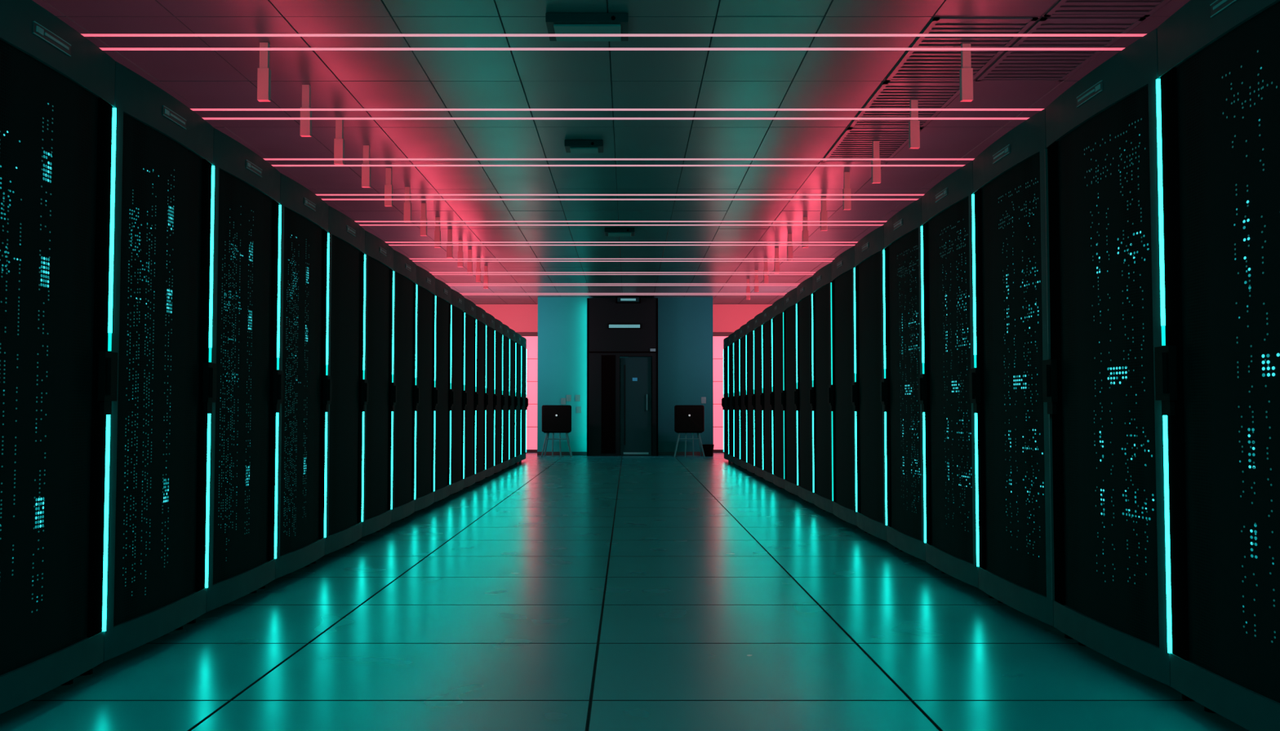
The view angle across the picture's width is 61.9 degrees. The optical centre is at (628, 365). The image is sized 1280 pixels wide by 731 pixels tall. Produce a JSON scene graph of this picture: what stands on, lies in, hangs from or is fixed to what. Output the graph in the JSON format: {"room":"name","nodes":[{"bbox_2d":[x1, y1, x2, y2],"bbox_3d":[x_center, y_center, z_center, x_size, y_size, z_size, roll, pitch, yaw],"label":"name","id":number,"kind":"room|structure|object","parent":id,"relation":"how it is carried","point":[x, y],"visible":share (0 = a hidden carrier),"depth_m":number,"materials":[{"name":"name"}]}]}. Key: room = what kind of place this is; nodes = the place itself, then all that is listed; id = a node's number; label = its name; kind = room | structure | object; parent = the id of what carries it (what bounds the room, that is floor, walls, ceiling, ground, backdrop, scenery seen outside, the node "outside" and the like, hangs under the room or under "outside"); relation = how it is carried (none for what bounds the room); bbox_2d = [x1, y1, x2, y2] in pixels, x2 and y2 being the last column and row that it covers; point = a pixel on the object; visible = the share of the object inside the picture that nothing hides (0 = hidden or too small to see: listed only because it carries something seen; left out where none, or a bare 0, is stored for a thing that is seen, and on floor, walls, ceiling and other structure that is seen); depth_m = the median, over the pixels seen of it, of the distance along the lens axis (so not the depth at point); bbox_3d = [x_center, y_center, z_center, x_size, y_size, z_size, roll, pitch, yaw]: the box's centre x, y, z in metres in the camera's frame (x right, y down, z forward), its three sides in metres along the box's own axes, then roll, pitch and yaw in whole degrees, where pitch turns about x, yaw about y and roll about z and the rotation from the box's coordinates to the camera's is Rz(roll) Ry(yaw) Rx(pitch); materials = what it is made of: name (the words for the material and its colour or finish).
{"room":"server room","nodes":[
{"label":"server room","id":0,"kind":"room"},
{"bbox_2d":[32,0,1190,304],"bbox_3d":[0.000,-1.783,9.330,9.200,0.100,24.500,0,-2,0],"label":"ceiling","id":1,"kind":"structure","parent":0,"point":[197,79],"depth_m":7.37,"materials":[{"name":"teal"}]},
{"bbox_2d":[257,42,271,102],"bbox_3d":[-2.100,-1.694,6.154,0.064,0.335,0.040,0,-2,0],"label":"bracket","id":2,"kind":"object","parent":1,"relation":"hanging from","point":[264,73],"depth_m":6.13,"materials":[{"name":"grey metal"}]},
{"bbox_2d":[299,84,311,137],"bbox_3d":[-2.100,-1.662,6.953,0.064,0.335,0.040,0,-2,0],"label":"bracket","id":3,"kind":"object","parent":1,"relation":"hanging from","point":[305,131],"depth_m":6.94,"materials":[{"name":"grey metal"}]},
{"bbox_2d":[333,120,344,164],"bbox_3d":[-2.100,-1.630,7.752,0.064,0.335,0.040,0,-2,0],"label":"bracket","id":4,"kind":"object","parent":1,"relation":"hanging from","point":[339,142],"depth_m":7.73,"materials":[{"name":"grey metal"}]},
{"bbox_2d":[361,145,370,187],"bbox_3d":[-2.100,-1.597,8.552,0.064,0.335,0.040,0,-2,0],"label":"bracket","id":5,"kind":"object","parent":1,"relation":"hanging from","point":[366,171],"depth_m":8.53,"materials":[{"name":"grey metal"}]},
{"bbox_2d":[384,168,392,206],"bbox_3d":[-2.100,-1.565,9.351,0.064,0.335,0.040,0,-2,0],"label":"bracket","id":6,"kind":"object","parent":1,"relation":"hanging from","point":[388,186],"depth_m":9.33,"materials":[{"name":"grey metal"}]},
{"bbox_2d":[403,186,411,222],"bbox_3d":[-2.100,-1.532,10.150,0.064,0.335,0.040,0,-2,0],"label":"bracket","id":7,"kind":"object","parent":1,"relation":"hanging from","point":[407,205],"depth_m":10.13,"materials":[{"name":"grey metal"}]},
{"bbox_2d":[420,203,426,235],"bbox_3d":[-2.100,-1.500,10.950,0.064,0.335,0.040,0,-2,0],"label":"bracket","id":8,"kind":"object","parent":1,"relation":"hanging from","point":[423,228],"depth_m":10.93,"materials":[{"name":"grey metal"}]},
{"bbox_2d":[434,217,440,248],"bbox_3d":[-2.100,-1.467,11.749,0.064,0.335,0.040,0,-2,0],"label":"bracket","id":9,"kind":"object","parent":1,"relation":"hanging from","point":[437,233],"depth_m":11.73,"materials":[{"name":"grey metal"}]},
{"bbox_2d":[446,229,453,257],"bbox_3d":[-2.100,-1.435,12.548,0.064,0.335,0.040,0,-2,0],"label":"bracket","id":10,"kind":"object","parent":1,"relation":"hanging from","point":[449,248],"depth_m":12.53,"materials":[{"name":"grey metal"}]},
{"bbox_2d":[457,240,462,266],"bbox_3d":[-2.100,-1.403,13.348,0.064,0.335,0.040,0,-2,0],"label":"bracket","id":11,"kind":"object","parent":1,"relation":"hanging from","point":[460,247],"depth_m":13.33,"materials":[{"name":"grey metal"}]},
{"bbox_2d":[466,249,472,274],"bbox_3d":[-2.100,-1.370,14.147,0.064,0.335,0.040,0,-2,0],"label":"bracket","id":12,"kind":"object","parent":1,"relation":"hanging from","point":[469,264],"depth_m":14.13,"materials":[{"name":"grey metal"}]},
{"bbox_2d":[475,257,480,282],"bbox_3d":[-2.100,-1.338,14.947,0.064,0.335,0.040,0,-2,0],"label":"bracket","id":13,"kind":"object","parent":1,"relation":"hanging from","point":[477,277],"depth_m":14.93,"materials":[{"name":"grey metal"}]},
{"bbox_2d":[483,266,488,288],"bbox_3d":[-2.100,-1.305,15.746,0.064,0.335,0.040,0,-2,0],"label":"bracket","id":14,"kind":"object","parent":1,"relation":"hanging from","point":[486,268],"depth_m":15.73,"materials":[{"name":"grey metal"}]},
{"bbox_2d":[564,139,603,153],"bbox_3d":[-0.350,-1.737,8.475,0.300,0.062,0.224,0,-2,0],"label":"box","id":15,"kind":"object","parent":1,"relation":"attached to","point":[572,146],"depth_m":8.38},
{"bbox_2d":[545,13,628,41],"bbox_3d":[-0.220,-1.844,5.828,0.440,0.062,0.304,0,-2,0],"label":"box","id":16,"kind":"object","parent":1,"relation":"attached to","point":[556,23],"depth_m":5.71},
{"bbox_2d":[604,227,634,236],"bbox_3d":[-0.100,-1.571,12.572,0.350,0.062,0.304,0,-2,0],"label":"box","id":17,"kind":"object","parent":1,"relation":"attached to","point":[610,232],"depth_m":12.44,"materials":[{"name":"black metal"}]},
{"bbox_2d":[746,279,750,299],"bbox_3d":[1.950,-1.240,17.345,0.064,0.335,0.040,0,-2,0],"label":"bracket","id":18,"kind":"object","parent":1,"relation":"hanging from","point":[748,290],"depth_m":17.32,"materials":[{"name":"grey metal"}]},
{"bbox_2d":[754,270,758,292],"bbox_3d":[1.950,-1.286,16.225,0.064,0.335,0.040,0,-2,0],"label":"bracket","id":19,"kind":"object","parent":1,"relation":"hanging from","point":[756,277],"depth_m":16.21,"materials":[{"name":"grey metal"}]},
{"bbox_2d":[763,259,768,283],"bbox_3d":[1.950,-1.331,15.106,0.064,0.335,0.040,0,-2,0],"label":"bracket","id":20,"kind":"object","parent":1,"relation":"hanging from","point":[765,277],"depth_m":15.09,"materials":[{"name":"grey metal"}]},
{"bbox_2d":[773,248,779,271],"bbox_3d":[1.950,-1.377,13.987,0.064,0.335,0.040,0,-2,0],"label":"bracket","id":21,"kind":"object","parent":1,"relation":"hanging from","point":[776,264],"depth_m":13.97,"materials":[{"name":"grey metal"}]},
{"bbox_2d":[786,233,792,260],"bbox_3d":[1.950,-1.422,12.868,0.064,0.335,0.040,0,-2,0],"label":"bracket","id":22,"kind":"object","parent":1,"relation":"hanging from","point":[789,248],"depth_m":12.85,"materials":[{"name":"grey metal"}]},
{"bbox_2d":[801,217,808,248],"bbox_3d":[1.950,-1.467,11.749,0.064,0.335,0.040,0,-2,0],"label":"bracket","id":23,"kind":"object","parent":1,"relation":"hanging from","point":[805,233],"depth_m":11.73,"materials":[{"name":"grey metal"}]},
{"bbox_2d":[820,196,827,231],"bbox_3d":[1.950,-1.513,10.630,0.064,0.335,0.040,0,-2,0],"label":"bracket","id":24,"kind":"object","parent":1,"relation":"hanging from","point":[824,214],"depth_m":10.61,"materials":[{"name":"grey metal"}]},
{"bbox_2d":[842,172,851,209],"bbox_3d":[1.950,-1.558,9.511,0.064,0.335,0.040,0,-2,0],"label":"bracket","id":25,"kind":"object","parent":1,"relation":"hanging from","point":[846,190],"depth_m":9.49,"materials":[{"name":"grey metal"}]},
{"bbox_2d":[821,128,922,162],"bbox_3d":[1.930,-1.760,8.558,0.560,0.008,1.100,0,-2,0],"label":"ceiling vent","id":26,"kind":"object","parent":1,"relation":"in","point":[845,134],"visible":0.89,"depth_m":8.50,"materials":[{"name":"metal"}]},
{"bbox_2d":[871,141,880,183],"bbox_3d":[1.950,-1.604,8.392,0.064,0.335,0.040,0,-2,0],"label":"bracket","id":27,"kind":"object","parent":1,"relation":"hanging from","point":[876,171],"depth_m":8.37,"materials":[{"name":"grey metal"}]},
{"bbox_2d":[848,81,959,128],"bbox_3d":[1.930,-1.806,7.429,0.560,0.008,1.100,0,-2,0],"label":"ceiling vent","id":28,"kind":"object","parent":1,"relation":"in","point":[884,84],"visible":0.82,"depth_m":7.32,"materials":[{"name":"metal"}]},
{"bbox_2d":[908,99,919,148],"bbox_3d":[1.950,-1.649,7.273,0.064,0.335,0.040,0,-2,0],"label":"bracket","id":29,"kind":"object","parent":1,"relation":"hanging from","point":[913,125],"depth_m":7.25,"materials":[{"name":"grey metal"}]},
{"bbox_2d":[884,17,1038,81],"bbox_3d":[1.930,-1.852,6.300,0.560,0.008,1.100,0,-2,0],"label":"ceiling vent","id":30,"kind":"object","parent":1,"relation":"in","point":[1029,21],"visible":0.85,"depth_m":6.19,"materials":[{"name":"metal"}]},
{"bbox_2d":[959,43,973,102],"bbox_3d":[1.950,-1.694,6.154,0.064,0.335,0.040,0,-2,0],"label":"bracket","id":31,"kind":"object","parent":1,"relation":"hanging from","point":[966,73],"depth_m":6.13,"materials":[{"name":"grey metal"}]},
{"bbox_2d":[975,17,1145,81],"bbox_3d":[2.510,-1.852,6.300,0.560,0.008,1.100,0,-2,0],"label":"ceiling vent","id":32,"kind":"object","parent":1,"relation":"in","point":[1135,21],"visible":0.93,"depth_m":6.20,"materials":[{"name":"metal"}]},
{"bbox_2d":[1044,0,1169,17],"bbox_3d":[2.510,-1.898,5.171,0.560,0.008,1.100,0,-2,0],"label":"ceiling vent","id":33,"kind":"object","parent":1,"relation":"in","point":[1051,12],"visible":1,"depth_m":5.64,"materials":[{"name":"metal"}]},
{"bbox_2d":[475,304,772,332],"bbox_3d":[0.000,0.259,21.557,9.200,2.990,0.100,0,-2,0],"label":"wall","id":34,"kind":"structure","parent":0,"point":[518,317],"depth_m":21.56,"materials":[{"name":"pink paint"}]},
{"bbox_2d":[515,332,537,453],"bbox_3d":[-2.975,0.541,21.470,2.450,2.420,0.049,0,-2,0],"label":"frame","id":35,"kind":"object","parent":34,"relation":"attached to","point":[522,334],"visible":0.02,"depth_m":21.49,"materials":[{"name":"black"}]},
{"bbox_2d":[522,336,537,449],"bbox_3d":[-2.975,0.551,21.478,2.370,2.280,0.025,0,-2,0],"label":"glass","id":36,"kind":"object","parent":34,"relation":"attached to","point":[531,341],"visible":0.02,"depth_m":21.47,"materials":[{"name":"red"}]},
{"bbox_2d":[712,336,728,449],"bbox_3d":[2.910,0.551,21.478,2.500,2.280,0.025,0,-2,0],"label":"glass","id":37,"kind":"object","parent":34,"relation":"attached to","point":[717,341],"visible":0.02,"depth_m":21.47,"materials":[{"name":"red"}]},
{"bbox_2d":[712,332,733,453],"bbox_3d":[2.910,0.541,21.470,2.580,2.420,0.049,0,-2,0],"label":"frame","id":38,"kind":"object","parent":34,"relation":"attached to","point":[714,334],"visible":0.02,"depth_m":21.49,"materials":[{"name":"black"}]},
{"bbox_2d":[0,453,1248,730],"bbox_3d":[0.000,1.294,9.205,9.200,0.080,24.500,0,-2,0],"label":"floor","id":39,"kind":"structure","parent":0,"point":[547,593],"depth_m":4.12,"materials":[{"name":"teal"}]},
{"bbox_2d":[0,0,117,715],"bbox_3d":[-2.191,-0.018,3.097,1.038,2.046,0.843,0,-2,0],"label":"rack","id":40,"kind":"object","parent":39,"relation":"on","point":[59,372],"visible":1,"depth_m":3.14,"materials":[{"name":"black metal"}]},
{"bbox_2d":[80,33,1146,50],"bbox_3d":[-0.050,-1.036,3.430,3.440,0.016,0.170,0,-2,0],"label":"light bar","id":41,"kind":"object","parent":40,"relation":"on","point":[83,34],"visible":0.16,"depth_m":3.36,"materials":[{"name":"red"}]},
{"bbox_2d":[80,61,217,675],"bbox_3d":[-2.191,0.017,3.941,1.038,2.046,0.843,0,-2,0],"label":"rack","id":42,"kind":"object","parent":39,"relation":"on","point":[160,444],"visible":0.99,"depth_m":3.87,"materials":[{"name":"black metal"}]},
{"bbox_2d":[186,128,284,624],"bbox_3d":[-2.191,0.051,4.785,1.038,2.046,0.843,0,-2,0],"label":"rack","id":43,"kind":"object","parent":39,"relation":"on","point":[244,450],"visible":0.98,"depth_m":4.72,"materials":[{"name":"black metal"}]},
{"bbox_2d":[262,158,974,166],"bbox_3d":[-0.050,-0.969,5.104,3.440,0.016,0.170,0,-2,0],"label":"light bar","id":44,"kind":"object","parent":43,"relation":"on","point":[263,158],"visible":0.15,"depth_m":5.04,"materials":[{"name":"red"}]},
{"bbox_2d":[258,173,332,589],"bbox_3d":[-2.191,0.085,5.630,1.038,2.046,0.843,0,-2,0],"label":"rack","id":45,"kind":"object","parent":39,"relation":"on","point":[301,522],"visible":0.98,"depth_m":5.59,"materials":[{"name":"black metal"}]},
{"bbox_2d":[315,194,924,199],"bbox_3d":[-0.050,-0.934,5.942,3.440,0.016,0.170,0,-2,0],"label":"light bar","id":46,"kind":"object","parent":45,"relation":"on","point":[316,194],"visible":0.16,"depth_m":5.88,"materials":[{"name":"red"}]},
{"bbox_2d":[311,205,368,564],"bbox_3d":[-2.191,0.119,6.474,1.038,2.046,0.843,0,-2,0],"label":"rack","id":47,"kind":"object","parent":39,"relation":"on","point":[347,258],"visible":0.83,"depth_m":6.43,"materials":[{"name":"black metal"}]},
{"bbox_2d":[355,221,886,226],"bbox_3d":[-0.050,-0.900,6.779,3.440,0.016,0.170,0,-2,0],"label":"light bar","id":48,"kind":"object","parent":47,"relation":"on","point":[355,221],"visible":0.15,"depth_m":6.84,"materials":[{"name":"red"}]},
{"bbox_2d":[349,230,396,545],"bbox_3d":[-2.191,0.154,7.318,1.038,2.046,0.843,0,-2,0],"label":"rack","id":49,"kind":"object","parent":39,"relation":"on","point":[380,275],"visible":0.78,"depth_m":7.30,"materials":[{"name":"black metal"}]},
{"bbox_2d":[384,241,857,245],"bbox_3d":[-0.050,-0.867,7.616,3.440,0.016,0.170,0,-2,0],"label":"light bar","id":50,"kind":"object","parent":49,"relation":"on","point":[384,242],"visible":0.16,"depth_m":7.55,"materials":[{"name":"red"}]},
{"bbox_2d":[379,249,419,530],"bbox_3d":[-2.191,0.188,8.163,1.038,2.046,0.843,0,-2,0],"label":"rack","id":51,"kind":"object","parent":39,"relation":"on","point":[405,327],"visible":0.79,"depth_m":8.12,"materials":[{"name":"black metal"}]},
{"bbox_2d":[409,258,834,262],"bbox_3d":[-0.050,-0.833,8.454,3.440,0.016,0.170,0,-2,0],"label":"light bar","id":52,"kind":"object","parent":51,"relation":"on","point":[410,259],"visible":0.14,"depth_m":8.52,"materials":[{"name":"red"}]},
{"bbox_2d":[404,265,438,518],"bbox_3d":[-2.191,0.222,9.007,1.038,2.046,0.843,0,-2,0],"label":"rack","id":53,"kind":"object","parent":39,"relation":"on","point":[425,281],"visible":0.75,"depth_m":8.95,"materials":[{"name":"black metal"}]},
{"bbox_2d":[424,278,453,508],"bbox_3d":[-2.191,0.257,9.851,1.038,2.046,0.843,0,-2,0],"label":"rack","id":54,"kind":"object","parent":39,"relation":"on","point":[442,291],"visible":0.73,"depth_m":9.81,"materials":[{"name":"black metal"}]},
{"bbox_2d":[445,283,799,285],"bbox_3d":[-0.050,-0.765,10.128,3.440,0.016,0.170,0,-2,0],"label":"light bar","id":55,"kind":"object","parent":54,"relation":"on","point":[446,283],"visible":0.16,"depth_m":10.06,"materials":[{"name":"red"}]},
{"bbox_2d":[441,288,467,500],"bbox_3d":[-2.191,0.291,10.695,1.038,2.046,0.843,0,-2,0],"label":"rack","id":56,"kind":"object","parent":39,"relation":"on","point":[458,315],"visible":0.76,"depth_m":10.70,"materials":[{"name":"black metal"}]},
{"bbox_2d":[456,297,479,493],"bbox_3d":[-2.191,0.325,11.540,1.038,2.046,0.843,0,-2,0],"label":"rack","id":57,"kind":"object","parent":39,"relation":"on","point":[470,362],"visible":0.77,"depth_m":11.53,"materials":[{"name":"black metal"}]},
{"bbox_2d":[468,306,488,487],"bbox_3d":[-2.191,0.359,12.384,1.038,2.046,0.843,0,-2,0],"label":"rack","id":58,"kind":"object","parent":39,"relation":"on","point":[481,314],"visible":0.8,"depth_m":12.37,"materials":[{"name":"black metal"}]},
{"bbox_2d":[479,312,497,482],"bbox_3d":[-2.191,0.394,13.228,1.038,2.046,0.843,0,-2,0],"label":"rack","id":59,"kind":"object","parent":39,"relation":"on","point":[491,332],"visible":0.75,"depth_m":13.23,"materials":[{"name":"black metal"}]},
{"bbox_2d":[488,318,505,477],"bbox_3d":[-2.191,0.428,14.073,1.038,2.046,0.843,0,-2,0],"label":"rack","id":60,"kind":"object","parent":39,"relation":"on","point":[498,324],"visible":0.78,"depth_m":14.08,"materials":[{"name":"black metal"}]},
{"bbox_2d":[496,324,511,473],"bbox_3d":[-2.191,0.462,14.917,1.038,2.046,0.843,0,-2,0],"label":"rack","id":61,"kind":"object","parent":39,"relation":"on","point":[506,341],"visible":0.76,"depth_m":14.93,"materials":[{"name":"black metal"}]},
{"bbox_2d":[503,328,517,470],"bbox_3d":[-2.191,0.496,15.761,1.038,2.046,0.843,0,-2,0],"label":"rack","id":62,"kind":"object","parent":39,"relation":"on","point":[512,333],"visible":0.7,"depth_m":15.78,"materials":[{"name":"black metal"}]},
{"bbox_2d":[510,333,523,466],"bbox_3d":[-2.191,0.530,16.606,1.038,2.046,0.843,0,-2,0],"label":"rack","id":63,"kind":"object","parent":39,"relation":"on","point":[518,338],"visible":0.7,"depth_m":16.61,"materials":[{"name":"black metal"}]},
{"bbox_2d":[515,336,528,464],"bbox_3d":[-2.191,0.565,17.450,1.038,2.046,0.843,0,-2,0],"label":"rack","id":64,"kind":"object","parent":39,"relation":"on","point":[523,340],"visible":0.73,"depth_m":17.40,"materials":[{"name":"black metal"}]},
{"bbox_2d":[541,405,572,457],"bbox_3d":[-1.300,1.203,19.562,0.567,0.949,0.518,0,-2,0],"label":"chair","id":65,"kind":"object","parent":39,"relation":"on","point":[555,419],"visible":1,"depth_m":19.34,"materials":[{"name":"black plastic"}]},
{"bbox_2d":[674,405,705,457],"bbox_3d":[1.110,1.203,19.562,0.567,0.949,0.518,0,-2,0],"label":"chair","id":66,"kind":"object","parent":39,"relation":"on","point":[687,419],"visible":1,"depth_m":19.34,"materials":[{"name":"black"}]},
{"bbox_2d":[702,444,714,457],"bbox_3d":[1.475,1.570,19.703,0.230,0.220,0.230,0,-2,0],"label":"waste bin","id":67,"kind":"object","parent":39,"relation":"on","point":[708,449],"visible":0.91,"depth_m":19.62,"materials":[{"name":"black plastic"}]},
{"bbox_2d":[721,337,733,463],"bbox_3d":[2.091,0.569,17.552,1.038,2.046,0.868,0,-2,0],"label":"rack","id":68,"kind":"object","parent":39,"relation":"on","point":[726,340],"visible":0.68,"depth_m":17.50,"materials":[{"name":"black metal"}]},
{"bbox_2d":[726,333,738,466],"bbox_3d":[2.091,0.534,16.683,1.038,2.046,0.868,0,-2,0],"label":"rack","id":69,"kind":"object","parent":39,"relation":"on","point":[731,338],"visible":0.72,"depth_m":16.65,"materials":[{"name":"black metal"}]},
{"bbox_2d":[731,328,745,470],"bbox_3d":[2.091,0.498,15.814,1.038,2.046,0.868,0,-2,0],"label":"rack","id":70,"kind":"object","parent":39,"relation":"on","point":[736,334],"visible":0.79,"depth_m":15.77,"materials":[{"name":"black metal"}]},
{"bbox_2d":[737,324,752,473],"bbox_3d":[2.091,0.463,14.944,1.038,2.046,0.868,0,-2,0],"label":"rack","id":71,"kind":"object","parent":39,"relation":"on","point":[743,329],"visible":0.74,"depth_m":14.93,"materials":[{"name":"black metal"}]},
{"bbox_2d":[743,318,759,477],"bbox_3d":[2.091,0.428,14.075,1.038,2.046,0.868,0,-2,0],"label":"rack","id":72,"kind":"object","parent":39,"relation":"on","point":[749,325],"visible":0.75,"depth_m":14.07,"materials":[{"name":"black metal"}]},
{"bbox_2d":[751,312,769,482],"bbox_3d":[2.091,0.393,13.206,1.038,2.046,0.868,0,-2,0],"label":"rack","id":73,"kind":"object","parent":39,"relation":"on","point":[757,320],"visible":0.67,"depth_m":13.19,"materials":[{"name":"black metal"}]},
{"bbox_2d":[760,305,779,488],"bbox_3d":[2.091,0.357,12.337,1.038,2.046,0.868,0,-2,0],"label":"rack","id":74,"kind":"object","parent":39,"relation":"on","point":[767,313],"visible":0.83,"depth_m":12.33,"materials":[{"name":"black metal"}]},
{"bbox_2d":[769,297,791,493],"bbox_3d":[2.091,0.322,11.467,1.038,2.046,0.868,0,-2,0],"label":"rack","id":75,"kind":"object","parent":39,"relation":"on","point":[778,306],"visible":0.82,"depth_m":11.46,"materials":[{"name":"black metal"}]},
{"bbox_2d":[780,287,805,501],"bbox_3d":[2.091,0.287,10.598,1.038,2.046,0.868,0,-2,0],"label":"rack","id":76,"kind":"object","parent":39,"relation":"on","point":[789,349],"visible":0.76,"depth_m":10.59,"materials":[{"name":"black metal"}]},
{"bbox_2d":[459,293,786,295],"bbox_3d":[-0.050,-0.731,10.966,3.440,0.016,0.170,0,-2,0],"label":"light bar","id":77,"kind":"object","parent":76,"relation":"on","point":[460,293],"visible":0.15,"depth_m":10.90,"materials":[{"name":"red"}]},
{"bbox_2d":[793,276,822,510],"bbox_3d":[2.091,0.252,9.729,1.038,2.046,0.868,0,-2,0],"label":"rack","id":78,"kind":"object","parent":39,"relation":"on","point":[804,290],"visible":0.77,"depth_m":9.68,"materials":[{"name":"black metal"}]},
{"bbox_2d":[428,271,816,275],"bbox_3d":[-0.050,-0.799,9.291,3.440,0.016,0.170,0,-2,0],"label":"light bar","id":79,"kind":"object","parent":78,"relation":"on","point":[428,272],"visible":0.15,"depth_m":9.22,"materials":[{"name":"red"}]},
{"bbox_2d":[808,262,843,520],"bbox_3d":[2.091,0.216,8.860,1.038,2.046,0.868,0,-2,0],"label":"rack","id":80,"kind":"object","parent":39,"relation":"on","point":[821,279],"visible":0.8,"depth_m":8.81,"materials":[{"name":"black metal"}]},
{"bbox_2d":[827,245,866,533],"bbox_3d":[2.091,0.181,7.990,1.038,2.046,0.868,0,-2,0],"label":"rack","id":81,"kind":"object","parent":39,"relation":"on","point":[842,284],"visible":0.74,"depth_m":7.97,"materials":[{"name":"black metal"}]},
{"bbox_2d":[850,225,897,549],"bbox_3d":[2.091,0.146,7.121,1.038,2.046,0.868,0,-2,0],"label":"rack","id":82,"kind":"object","parent":39,"relation":"on","point":[869,415],"visible":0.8,"depth_m":7.06,"materials":[{"name":"black metal"}]},
{"bbox_2d":[880,197,939,570],"bbox_3d":[2.091,0.111,6.252,1.038,2.046,0.868,0,-2,0],"label":"rack","id":83,"kind":"object","parent":39,"relation":"on","point":[902,271],"visible":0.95,"depth_m":6.19,"materials":[{"name":"black metal"}]},
{"bbox_2d":[917,160,995,599],"bbox_3d":[2.091,0.075,5.382,1.038,2.046,0.868,0,-2,0],"label":"rack","id":84,"kind":"object","parent":39,"relation":"on","point":[946,229],"visible":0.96,"depth_m":5.32,"materials":[{"name":"black metal"}]},
{"bbox_2d":[968,108,1072,639],"bbox_3d":[2.091,0.040,4.513,1.038,2.046,0.868,0,-2,0],"label":"rack","id":85,"kind":"object","parent":39,"relation":"on","point":[1013,504],"visible":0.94,"depth_m":4.46,"materials":[{"name":"black metal"}]},
{"bbox_2d":[190,108,1044,119],"bbox_3d":[-0.050,-1.002,4.267,3.440,0.016,0.170,0,-2,0],"label":"light bar","id":86,"kind":"object","parent":85,"relation":"on","point":[193,109],"visible":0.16,"depth_m":4.20,"materials":[{"name":"red"}]},
{"bbox_2d":[1042,28,1195,702],"bbox_3d":[2.091,0.005,3.644,1.038,2.046,0.868,0,-2,0],"label":"rack","id":87,"kind":"object","parent":39,"relation":"on","point":[1108,537],"visible":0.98,"depth_m":3.58,"materials":[{"name":"black metal"}]},
{"bbox_2d":[1154,0,1279,730],"bbox_3d":[2.091,-0.031,2.775,1.038,2.046,0.868,0,-2,0],"label":"rack","id":88,"kind":"object","parent":39,"relation":"on","point":[1217,363],"visible":1,"depth_m":2.88,"materials":[{"name":"black metal"}]},
{"bbox_2d":[537,297,713,455],"bbox_3d":[-0.055,0.229,20.807,3.310,2.990,1.399,0,-2,0],"label":"wall","id":89,"kind":"structure","parent":0,"point":[685,324],"depth_m":20.12,"materials":[{"name":"paint"}]},
{"bbox_2d":[537,452,586,455],"bbox_3d":[-1.242,1.659,20.041,0.935,0.070,0.014,0,-2,0],"label":"baseboard","id":90,"kind":"structure","parent":89,"relation":"attached to","point":[538,453],"depth_m":20.04,"materials":[{"name":"black"}]},
{"bbox_2d":[560,395,571,404],"bbox_3d":[-1.169,0.646,20.082,0.184,0.169,0.016,0,-2,0],"label":"wall outlet","id":91,"kind":"object","parent":89,"relation":"attached to","point":[568,397],"depth_m":20.08,"materials":[{"name":"teal"}]},
{"bbox_2d":[575,395,580,401],"bbox_3d":[-0.946,0.615,20.083,0.077,0.108,0.016,0,-2,0],"label":"wall outlet","id":92,"kind":"object","parent":89,"relation":"attached to","point":[578,399],"depth_m":20.08,"materials":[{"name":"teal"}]},
{"bbox_2d":[576,406,581,413],"bbox_3d":[-0.930,0.830,20.075,0.077,0.107,0.016,0,-2,0],"label":"wall outlet","id":93,"kind":"object","parent":89,"relation":"attached to","point":[578,408],"depth_m":20.07,"materials":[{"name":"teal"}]},
{"bbox_2d":[586,297,657,456],"bbox_3d":[-0.106,0.215,19.991,1.327,2.950,0.231,0,-2,0],"label":"portal","id":94,"kind":"object","parent":89,"relation":"attached to","point":[605,346],"visible":0.94,"depth_m":19.90,"materials":[{"name":"black metal"}]},
{"bbox_2d":[608,324,640,328],"bbox_3d":[-0.070,-0.734,19.911,0.620,0.100,0.030,0,-2,0],"label":"sign","id":95,"kind":"object","parent":94,"relation":"attached to","point":[610,326],"visible":1,"depth_m":19.90,"materials":[{"name":"teal"}]},
{"bbox_2d":[615,297,640,303],"bbox_3d":[0.000,-1.224,19.793,0.460,0.110,0.305,0,-2,0],"label":"lamp","id":96,"kind":"object","parent":94,"relation":"attached to","point":[618,300],"visible":1,"depth_m":19.69,"materials":[{"name":"teal glass"}]},
{"bbox_2d":[620,357,651,455],"bbox_3d":[0.145,0.763,19.945,0.570,1.828,0.080,0,-2,0],"label":"leaf","id":97,"kind":"object","parent":94,"relation":"attached to","point":[635,372],"visible":1,"depth_m":19.94,"materials":[{"name":"teal"}]},
{"bbox_2d":[657,452,713,455],"bbox_3d":[1.083,1.659,20.041,1.035,0.070,0.014,0,-2,0],"label":"baseboard","id":98,"kind":"structure","parent":89,"relation":"attached to","point":[659,453],"depth_m":20.04,"materials":[{"name":"black"}]},
{"bbox_2d":[701,397,706,403],"bbox_3d":[1.420,0.653,20.082,0.077,0.092,0.016,0,-2,0],"label":"wall outlet","id":99,"kind":"object","parent":89,"relation":"attached to","point":[703,399],"depth_m":20.08,"materials":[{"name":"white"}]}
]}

